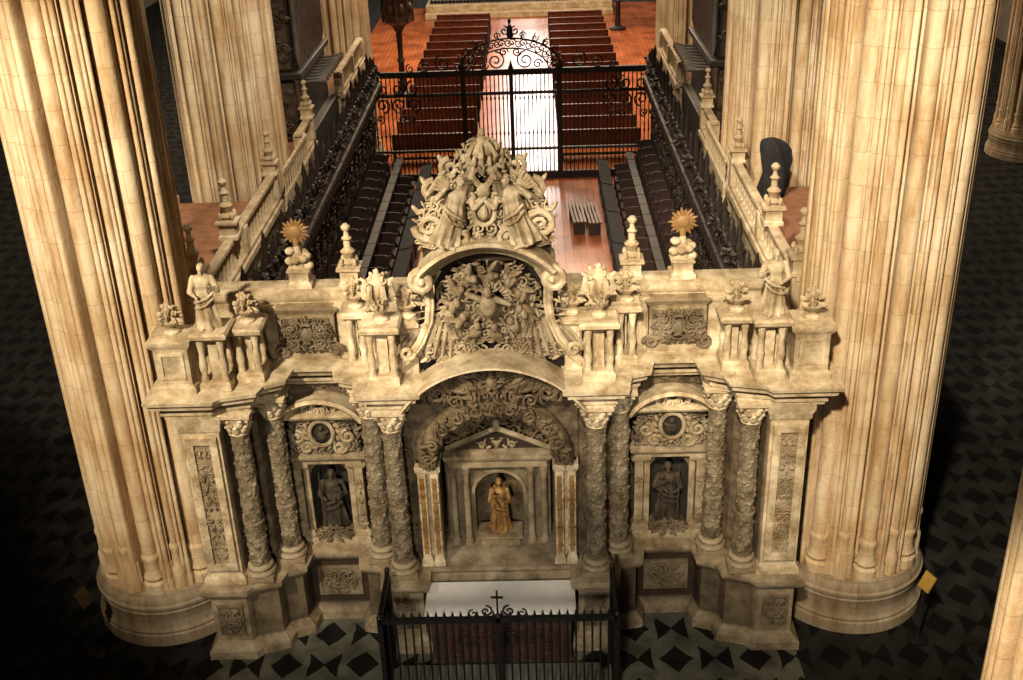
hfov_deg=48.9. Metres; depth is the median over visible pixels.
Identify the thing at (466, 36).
pew
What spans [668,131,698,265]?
stall
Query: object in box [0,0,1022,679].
floor
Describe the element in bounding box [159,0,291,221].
pier
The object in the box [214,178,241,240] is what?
pinnacle
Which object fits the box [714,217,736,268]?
stall
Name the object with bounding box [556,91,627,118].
pew
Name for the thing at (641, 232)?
stall
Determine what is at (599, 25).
pew
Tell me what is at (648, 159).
stall
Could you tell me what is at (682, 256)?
finial
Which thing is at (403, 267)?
desk
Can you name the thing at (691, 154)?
stall
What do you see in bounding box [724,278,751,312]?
urn
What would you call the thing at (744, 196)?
wall
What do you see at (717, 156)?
balustrade
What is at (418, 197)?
desk
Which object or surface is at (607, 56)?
pew
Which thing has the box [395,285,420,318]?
urn
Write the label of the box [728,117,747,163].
pinnacle
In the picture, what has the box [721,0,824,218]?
pier
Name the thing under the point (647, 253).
stall
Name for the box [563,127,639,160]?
pew
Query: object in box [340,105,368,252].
stall
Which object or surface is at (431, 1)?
grille
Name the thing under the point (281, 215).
stall
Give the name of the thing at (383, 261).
stall
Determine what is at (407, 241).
desk
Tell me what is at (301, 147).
balustrade
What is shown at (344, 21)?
pier
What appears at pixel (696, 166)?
stall
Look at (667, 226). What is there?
stall
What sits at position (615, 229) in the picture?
desk
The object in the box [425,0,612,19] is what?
steps
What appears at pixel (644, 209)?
stall
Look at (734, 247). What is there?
stall
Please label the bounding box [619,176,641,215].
stall
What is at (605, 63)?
pew
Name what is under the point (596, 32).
pew
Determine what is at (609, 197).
desk
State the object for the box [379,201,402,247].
stall
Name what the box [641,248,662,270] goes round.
stall
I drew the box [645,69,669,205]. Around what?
stall
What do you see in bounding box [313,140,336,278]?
stall
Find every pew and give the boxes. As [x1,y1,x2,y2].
[391,132,470,163]
[397,119,475,137]
[401,106,477,133]
[406,96,478,121]
[410,84,480,109]
[413,76,481,99]
[417,65,483,88]
[420,56,484,79]
[423,48,485,67]
[426,40,486,62]
[429,33,487,54]
[432,26,488,43]
[434,19,489,39]
[437,13,490,33]
[548,10,601,31]
[548,16,603,27]
[549,22,605,45]
[550,29,607,51]
[551,36,610,45]
[551,44,612,66]
[552,52,615,65]
[553,61,618,75]
[554,72,621,96]
[555,80,623,107]
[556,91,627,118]
[562,102,631,115]
[562,114,635,128]
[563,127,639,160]
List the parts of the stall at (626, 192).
armrest, panel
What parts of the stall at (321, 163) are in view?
panel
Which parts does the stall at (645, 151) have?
armrest, panel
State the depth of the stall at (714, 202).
21.35 m
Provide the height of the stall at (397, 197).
1.170 m
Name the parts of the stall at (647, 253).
armrest, panel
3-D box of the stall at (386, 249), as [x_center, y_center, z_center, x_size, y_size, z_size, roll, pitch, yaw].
[-3.235,-2.376,29.050,0.559,1.170,0.751,-1,26,1]
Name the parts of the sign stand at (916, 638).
post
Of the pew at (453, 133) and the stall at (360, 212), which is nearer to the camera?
the stall at (360, 212)
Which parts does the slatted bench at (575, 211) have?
leg, seat, leg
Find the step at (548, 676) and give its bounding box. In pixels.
[402,662,602,679]
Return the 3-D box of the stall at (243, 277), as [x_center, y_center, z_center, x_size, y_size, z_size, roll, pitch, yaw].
[-4.085,0.647,18.697,0.568,4.060,0.751,-1,26,1]
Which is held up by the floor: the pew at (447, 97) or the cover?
the pew at (447, 97)
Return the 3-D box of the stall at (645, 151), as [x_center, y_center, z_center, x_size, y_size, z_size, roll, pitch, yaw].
[3.966,-6.449,32.396,0.568,4.060,0.751,-1,26,1]
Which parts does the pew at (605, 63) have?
backrest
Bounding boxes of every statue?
[187,263,222,331]
[317,468,350,526]
[359,268,396,322]
[488,477,511,533]
[652,461,682,519]
[758,248,791,317]
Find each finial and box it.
[280,218,315,289]
[667,207,697,279]
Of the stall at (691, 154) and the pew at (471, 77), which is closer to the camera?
the stall at (691, 154)
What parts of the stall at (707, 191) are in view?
panel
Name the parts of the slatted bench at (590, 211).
leg, seat, leg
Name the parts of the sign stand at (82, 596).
post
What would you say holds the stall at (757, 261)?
on the platform
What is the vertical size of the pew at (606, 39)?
0.990 m
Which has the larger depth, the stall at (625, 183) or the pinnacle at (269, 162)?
the stall at (625, 183)
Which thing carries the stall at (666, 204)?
on the platform
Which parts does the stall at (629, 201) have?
armrest, panel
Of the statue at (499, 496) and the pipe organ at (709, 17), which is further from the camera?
the pipe organ at (709, 17)
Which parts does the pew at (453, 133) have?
panel, backrest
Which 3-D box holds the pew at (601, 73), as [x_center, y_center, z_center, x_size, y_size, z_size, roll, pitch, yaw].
[3.008,-10.122,44.391,2.660,0.990,0.790,-1,26,1]
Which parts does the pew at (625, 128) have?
seat, backrest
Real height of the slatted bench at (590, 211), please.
0.460 m
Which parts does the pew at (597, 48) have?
backrest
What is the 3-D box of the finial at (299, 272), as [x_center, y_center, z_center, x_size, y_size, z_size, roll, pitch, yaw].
[-2.845,-1.173,14.941,0.397,0.958,0.320,-1,26,1]
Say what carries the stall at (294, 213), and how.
on the platform
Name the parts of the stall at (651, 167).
armrest, panel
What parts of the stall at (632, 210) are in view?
armrest, panel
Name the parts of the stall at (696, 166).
panel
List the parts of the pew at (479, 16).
backrest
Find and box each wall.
[143,0,158,7]
[177,174,284,281]
[288,118,317,177]
[327,38,364,117]
[658,28,691,109]
[698,107,720,158]
[726,163,808,309]
[996,0,1012,42]
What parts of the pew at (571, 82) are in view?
backrest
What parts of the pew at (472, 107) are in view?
backrest, panel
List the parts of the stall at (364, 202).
panel, armrest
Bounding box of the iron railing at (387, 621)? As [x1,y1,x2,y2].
[376,563,619,679]
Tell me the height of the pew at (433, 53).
0.990 m
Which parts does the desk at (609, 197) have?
panel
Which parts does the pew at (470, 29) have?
backrest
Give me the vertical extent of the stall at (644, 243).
1.170 m
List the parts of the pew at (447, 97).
backrest, panel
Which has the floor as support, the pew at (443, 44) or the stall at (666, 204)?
the pew at (443, 44)
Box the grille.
[430,0,547,3]
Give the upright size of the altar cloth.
0.090 m
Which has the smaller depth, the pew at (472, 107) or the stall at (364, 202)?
the stall at (364, 202)
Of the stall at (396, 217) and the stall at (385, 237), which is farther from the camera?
the stall at (396, 217)
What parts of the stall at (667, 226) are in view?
armrest, panel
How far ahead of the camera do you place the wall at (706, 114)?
24.83 m
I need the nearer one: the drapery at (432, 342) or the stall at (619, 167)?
the drapery at (432, 342)
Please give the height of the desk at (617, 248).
0.950 m
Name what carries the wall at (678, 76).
on the floor
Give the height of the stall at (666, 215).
3.900 m
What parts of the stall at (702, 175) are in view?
panel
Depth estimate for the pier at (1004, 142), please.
35.24 m
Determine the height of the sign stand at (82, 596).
1.199 m
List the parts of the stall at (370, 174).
panel, armrest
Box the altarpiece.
[141,128,845,659]
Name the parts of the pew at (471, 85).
backrest, panel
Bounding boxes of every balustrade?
[281,133,309,211]
[704,122,726,202]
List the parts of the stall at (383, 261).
panel, armrest, seat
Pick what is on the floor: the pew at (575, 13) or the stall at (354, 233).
the pew at (575, 13)
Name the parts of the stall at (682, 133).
armrest, panel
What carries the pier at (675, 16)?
on the floor
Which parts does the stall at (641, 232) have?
armrest, panel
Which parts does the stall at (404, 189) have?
panel, armrest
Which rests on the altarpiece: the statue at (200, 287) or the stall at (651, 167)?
the statue at (200, 287)
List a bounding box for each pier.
[0,0,216,646]
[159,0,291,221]
[320,0,384,150]
[649,0,692,138]
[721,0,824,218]
[791,0,1001,633]
[980,469,1022,679]
[984,0,1022,162]
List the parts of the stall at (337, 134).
panel, armrest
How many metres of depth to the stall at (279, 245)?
20.10 m
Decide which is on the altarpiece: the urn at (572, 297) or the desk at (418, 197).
the urn at (572, 297)
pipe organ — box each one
[270,0,343,155]
[673,0,727,150]
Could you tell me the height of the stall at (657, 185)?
4.060 m
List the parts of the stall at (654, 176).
armrest, panel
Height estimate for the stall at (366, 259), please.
1.170 m
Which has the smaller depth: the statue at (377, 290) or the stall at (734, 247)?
the statue at (377, 290)
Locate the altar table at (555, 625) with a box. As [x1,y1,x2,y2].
[431,622,573,664]
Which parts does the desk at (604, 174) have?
panel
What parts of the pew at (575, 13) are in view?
backrest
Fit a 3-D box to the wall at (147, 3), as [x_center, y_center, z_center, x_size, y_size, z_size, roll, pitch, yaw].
[-22.261,-17.319,39.387,0.300,20.000,80.000,-1,26,1]
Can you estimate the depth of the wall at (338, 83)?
30.87 m
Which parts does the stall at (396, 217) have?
panel, armrest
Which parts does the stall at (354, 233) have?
panel, armrest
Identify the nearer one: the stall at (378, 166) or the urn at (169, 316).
the urn at (169, 316)
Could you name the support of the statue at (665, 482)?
on the altarpiece
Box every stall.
[240,266,251,280]
[248,260,269,280]
[259,231,281,280]
[267,227,289,279]
[275,209,293,255]
[284,199,309,250]
[292,182,316,246]
[300,162,322,275]
[307,158,328,278]
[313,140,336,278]
[319,140,339,278]
[325,120,354,263]
[330,122,360,259]
[335,109,364,259]
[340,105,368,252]
[345,93,372,240]
[349,79,375,228]
[353,78,378,219]
[357,66,382,208]
[360,268,367,277]
[361,69,385,199]
[361,255,371,277]
[364,53,387,190]
[364,244,390,277]
[368,57,390,181]
[368,232,394,276]
[372,222,397,272]
[375,211,400,259]
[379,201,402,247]
[382,192,405,238]
[385,183,408,227]
[388,175,410,218]
[391,166,412,209]
[394,158,415,198]
[614,152,633,189]
[615,160,636,197]
[617,168,638,206]
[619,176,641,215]
[621,185,643,225]
[624,195,646,235]
[626,204,649,240]
[635,214,652,237]
[636,48,657,171]
[636,225,655,248]
[638,45,656,179]
[640,60,662,187]
[640,236,659,260]
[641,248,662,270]
[643,57,662,196]
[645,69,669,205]
[648,70,669,215]
[651,84,673,225]
[654,95,681,236]
[655,260,665,270]
[657,99,681,247]
[661,112,689,258]
[664,110,689,269]
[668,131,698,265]
[682,129,698,269]
[687,147,703,269]
[692,150,709,268]
[696,170,716,268]
[702,188,728,249]
[708,196,730,265]
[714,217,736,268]
[723,218,746,268]
[731,249,752,268]
[753,252,760,267]
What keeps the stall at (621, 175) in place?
on the floor
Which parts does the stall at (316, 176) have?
panel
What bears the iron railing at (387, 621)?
on the floor
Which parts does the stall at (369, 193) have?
panel, armrest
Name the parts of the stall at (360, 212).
panel, armrest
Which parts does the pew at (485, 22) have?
backrest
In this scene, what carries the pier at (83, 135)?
on the floor
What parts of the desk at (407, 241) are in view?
panel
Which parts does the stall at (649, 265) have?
armrest, panel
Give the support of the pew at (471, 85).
on the floor
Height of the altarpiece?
7.610 m
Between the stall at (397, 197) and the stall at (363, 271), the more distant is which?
the stall at (397, 197)
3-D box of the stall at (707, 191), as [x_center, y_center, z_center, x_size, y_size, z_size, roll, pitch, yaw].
[3.858,-1.548,22.716,0.579,3.900,0.778,-1,26,1]
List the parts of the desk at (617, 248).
panel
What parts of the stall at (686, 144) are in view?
armrest, panel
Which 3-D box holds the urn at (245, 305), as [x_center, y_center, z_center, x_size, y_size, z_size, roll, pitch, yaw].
[-3.428,-0.440,14.533,0.343,0.425,0.344,-1,26,1]
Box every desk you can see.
[392,247,411,276]
[399,216,419,269]
[407,190,424,231]
[415,163,432,190]
[596,158,612,208]
[601,182,618,236]
[606,210,624,269]
[612,242,625,271]
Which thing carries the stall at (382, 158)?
on the platform
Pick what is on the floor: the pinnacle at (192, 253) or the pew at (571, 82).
the pew at (571, 82)
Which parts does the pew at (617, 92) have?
backrest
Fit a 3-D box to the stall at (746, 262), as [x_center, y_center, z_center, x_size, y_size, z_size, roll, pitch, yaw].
[3.819,0.222,19.269,0.581,3.800,0.781,-1,26,1]
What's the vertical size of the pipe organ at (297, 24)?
8.600 m
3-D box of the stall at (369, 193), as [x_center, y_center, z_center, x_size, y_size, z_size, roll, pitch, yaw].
[-3.947,-5.147,30.530,0.579,3.900,0.778,-1,26,1]
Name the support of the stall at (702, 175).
on the platform
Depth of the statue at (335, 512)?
16.49 m
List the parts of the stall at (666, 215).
armrest, panel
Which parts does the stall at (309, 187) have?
panel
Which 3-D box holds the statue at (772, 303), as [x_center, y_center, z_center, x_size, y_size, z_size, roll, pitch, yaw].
[3.254,-0.721,13.980,0.375,0.868,0.341,-24,34,-37]
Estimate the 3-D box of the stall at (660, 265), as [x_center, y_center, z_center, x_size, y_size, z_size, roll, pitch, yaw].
[3.269,-1.160,26.128,0.559,1.170,0.751,-1,26,1]
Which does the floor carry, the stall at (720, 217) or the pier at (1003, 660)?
the pier at (1003, 660)
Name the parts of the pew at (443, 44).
backrest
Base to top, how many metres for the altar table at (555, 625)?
0.980 m
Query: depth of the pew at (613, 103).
39.83 m
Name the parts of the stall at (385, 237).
panel, armrest, seat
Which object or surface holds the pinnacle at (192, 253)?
on the wall at (261, 213)
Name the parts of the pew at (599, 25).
backrest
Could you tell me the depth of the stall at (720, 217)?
20.64 m
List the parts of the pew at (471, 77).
backrest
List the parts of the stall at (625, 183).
armrest, panel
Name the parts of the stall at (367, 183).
panel, armrest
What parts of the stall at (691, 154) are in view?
panel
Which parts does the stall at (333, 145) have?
panel, armrest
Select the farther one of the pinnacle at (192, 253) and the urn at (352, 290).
the pinnacle at (192, 253)
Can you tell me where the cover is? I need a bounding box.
[757,137,792,199]
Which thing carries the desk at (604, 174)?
on the floor
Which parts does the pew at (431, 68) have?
backrest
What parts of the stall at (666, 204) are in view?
armrest, panel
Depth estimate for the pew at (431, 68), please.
45.70 m
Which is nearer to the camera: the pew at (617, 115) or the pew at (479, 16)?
the pew at (617, 115)
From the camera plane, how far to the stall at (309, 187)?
22.98 m
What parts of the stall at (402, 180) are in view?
panel, armrest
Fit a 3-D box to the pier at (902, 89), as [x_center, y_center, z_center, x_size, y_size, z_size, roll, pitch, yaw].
[4.816,-3.841,13.658,2.316,17.000,2.316,0,26,4]
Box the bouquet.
[581,263,616,317]
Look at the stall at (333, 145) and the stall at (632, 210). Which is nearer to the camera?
the stall at (333, 145)
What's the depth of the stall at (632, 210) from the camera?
30.51 m
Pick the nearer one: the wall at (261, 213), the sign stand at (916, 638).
the sign stand at (916, 638)
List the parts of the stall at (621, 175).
armrest, panel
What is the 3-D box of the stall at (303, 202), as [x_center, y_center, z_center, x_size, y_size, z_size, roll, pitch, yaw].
[-4.037,-1.352,22.896,0.579,3.900,0.778,-1,26,1]
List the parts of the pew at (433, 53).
backrest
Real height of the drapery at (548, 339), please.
1.092 m
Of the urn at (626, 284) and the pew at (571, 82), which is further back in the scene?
the pew at (571, 82)
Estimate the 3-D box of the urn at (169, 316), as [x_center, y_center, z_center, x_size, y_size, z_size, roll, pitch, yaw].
[-4.331,-0.293,14.304,0.343,0.425,0.344,-1,26,1]
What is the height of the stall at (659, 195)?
3.900 m
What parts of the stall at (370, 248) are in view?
panel, armrest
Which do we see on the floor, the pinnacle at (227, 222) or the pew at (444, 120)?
the pew at (444, 120)
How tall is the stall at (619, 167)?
1.170 m
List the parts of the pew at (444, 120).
panel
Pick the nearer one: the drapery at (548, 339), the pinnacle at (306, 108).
the drapery at (548, 339)
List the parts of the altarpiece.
pedestal panel, attic panel, pane, niche frame, pedestal panel, pedestal panel, crest crown, arched cornice, pedestal panel, pedestal panel, niche frame, pane, attic panel, pedestal panel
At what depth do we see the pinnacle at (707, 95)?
24.93 m
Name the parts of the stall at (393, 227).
panel, armrest, seat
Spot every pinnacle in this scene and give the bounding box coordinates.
[182,223,209,274]
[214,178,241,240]
[259,131,279,176]
[298,80,314,119]
[336,223,362,287]
[618,215,644,279]
[699,68,714,107]
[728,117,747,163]
[759,162,786,226]
[786,207,806,276]
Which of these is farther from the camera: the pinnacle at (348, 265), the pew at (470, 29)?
the pew at (470, 29)
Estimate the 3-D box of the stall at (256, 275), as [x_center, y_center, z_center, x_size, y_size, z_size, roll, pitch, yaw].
[-4.078,0.418,19.449,0.581,3.800,0.781,-1,26,1]
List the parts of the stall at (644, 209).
armrest, panel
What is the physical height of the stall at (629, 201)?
1.170 m
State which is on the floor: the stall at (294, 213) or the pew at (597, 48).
the pew at (597, 48)
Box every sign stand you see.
[73,586,108,660]
[906,570,936,646]
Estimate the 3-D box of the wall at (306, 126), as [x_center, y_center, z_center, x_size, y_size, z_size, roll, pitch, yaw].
[-5.492,-2.670,25.949,2.210,4.640,1.450,-1,26,1]
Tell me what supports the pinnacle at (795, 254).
on the wall at (744, 196)
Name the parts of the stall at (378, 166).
panel, armrest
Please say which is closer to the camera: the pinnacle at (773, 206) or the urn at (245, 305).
the urn at (245, 305)
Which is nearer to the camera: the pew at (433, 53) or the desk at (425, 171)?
the desk at (425, 171)
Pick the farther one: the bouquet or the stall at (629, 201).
the stall at (629, 201)
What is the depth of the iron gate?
34.42 m
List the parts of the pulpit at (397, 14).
stem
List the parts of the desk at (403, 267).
panel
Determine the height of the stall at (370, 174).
3.800 m
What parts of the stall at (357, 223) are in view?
panel, armrest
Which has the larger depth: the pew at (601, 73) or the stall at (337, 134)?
the pew at (601, 73)
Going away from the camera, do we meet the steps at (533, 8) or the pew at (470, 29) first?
the pew at (470, 29)
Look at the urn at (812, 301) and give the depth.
14.02 m
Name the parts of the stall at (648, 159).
armrest, panel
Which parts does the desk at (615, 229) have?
panel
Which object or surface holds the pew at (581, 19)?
on the floor
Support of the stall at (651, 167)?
on the platform
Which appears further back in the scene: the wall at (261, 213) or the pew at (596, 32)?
the pew at (596, 32)
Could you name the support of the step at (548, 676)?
on the floor
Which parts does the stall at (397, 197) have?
panel, armrest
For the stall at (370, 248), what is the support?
on the floor
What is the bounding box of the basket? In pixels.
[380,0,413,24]
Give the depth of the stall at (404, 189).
32.86 m
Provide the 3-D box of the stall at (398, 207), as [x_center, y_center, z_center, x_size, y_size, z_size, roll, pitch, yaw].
[-3.202,-3.756,31.826,0.559,1.170,0.751,-1,26,1]
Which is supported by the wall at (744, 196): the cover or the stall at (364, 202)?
the cover
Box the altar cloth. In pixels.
[424,580,575,616]
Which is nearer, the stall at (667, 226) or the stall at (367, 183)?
the stall at (667, 226)
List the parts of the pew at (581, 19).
backrest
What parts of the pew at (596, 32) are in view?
backrest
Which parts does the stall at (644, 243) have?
armrest, panel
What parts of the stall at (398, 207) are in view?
panel, armrest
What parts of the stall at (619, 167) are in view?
armrest, panel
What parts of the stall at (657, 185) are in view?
armrest, panel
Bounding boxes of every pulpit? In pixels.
[380,0,413,93]
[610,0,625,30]
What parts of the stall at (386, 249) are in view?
panel, armrest, seat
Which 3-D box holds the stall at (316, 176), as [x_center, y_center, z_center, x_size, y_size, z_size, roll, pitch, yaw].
[-4.021,-2.042,24.284,0.579,3.900,0.778,-1,26,1]
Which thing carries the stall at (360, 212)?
on the platform
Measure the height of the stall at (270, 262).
4.060 m
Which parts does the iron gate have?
post, rail, rail, rail, post, rail, post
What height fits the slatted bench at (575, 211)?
0.460 m
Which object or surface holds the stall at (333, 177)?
on the platform
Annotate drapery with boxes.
[396,295,476,363]
[497,294,584,359]
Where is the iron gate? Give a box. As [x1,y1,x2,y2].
[375,18,650,181]
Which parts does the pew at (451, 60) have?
backrest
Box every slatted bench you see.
[568,201,586,234]
[583,202,602,235]
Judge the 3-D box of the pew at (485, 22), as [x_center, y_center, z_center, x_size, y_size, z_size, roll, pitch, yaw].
[-2.388,-15.036,54.677,2.660,0.990,0.790,-1,26,1]
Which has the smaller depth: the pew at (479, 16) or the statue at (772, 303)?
the statue at (772, 303)
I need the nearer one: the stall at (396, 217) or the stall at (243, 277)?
the stall at (243, 277)
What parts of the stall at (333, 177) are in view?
panel, armrest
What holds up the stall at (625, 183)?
on the floor
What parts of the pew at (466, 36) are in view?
backrest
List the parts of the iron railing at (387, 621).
post, post, rail, post, rail, post, post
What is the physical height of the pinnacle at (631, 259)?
0.850 m
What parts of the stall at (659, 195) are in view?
armrest, panel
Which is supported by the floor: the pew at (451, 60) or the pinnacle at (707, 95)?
the pew at (451, 60)
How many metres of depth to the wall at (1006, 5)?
50.84 m
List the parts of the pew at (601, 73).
backrest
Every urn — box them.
[156,302,182,335]
[232,291,257,324]
[341,276,362,309]
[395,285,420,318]
[560,281,586,314]
[614,269,640,302]
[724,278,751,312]
[800,285,827,319]
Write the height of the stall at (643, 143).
3.800 m
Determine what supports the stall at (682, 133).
on the platform
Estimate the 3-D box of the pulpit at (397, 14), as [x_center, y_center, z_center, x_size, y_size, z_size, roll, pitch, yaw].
[-4.436,-11.714,44.754,1.320,4.000,1.320,-1,26,1]
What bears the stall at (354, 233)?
on the platform
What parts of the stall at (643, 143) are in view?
armrest, panel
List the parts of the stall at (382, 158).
panel, armrest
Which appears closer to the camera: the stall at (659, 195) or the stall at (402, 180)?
the stall at (659, 195)
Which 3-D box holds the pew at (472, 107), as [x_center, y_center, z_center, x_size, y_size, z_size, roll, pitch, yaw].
[-2.560,-7.824,40.171,2.660,0.990,0.790,-1,26,1]
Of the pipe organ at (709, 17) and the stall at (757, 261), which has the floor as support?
the pipe organ at (709, 17)

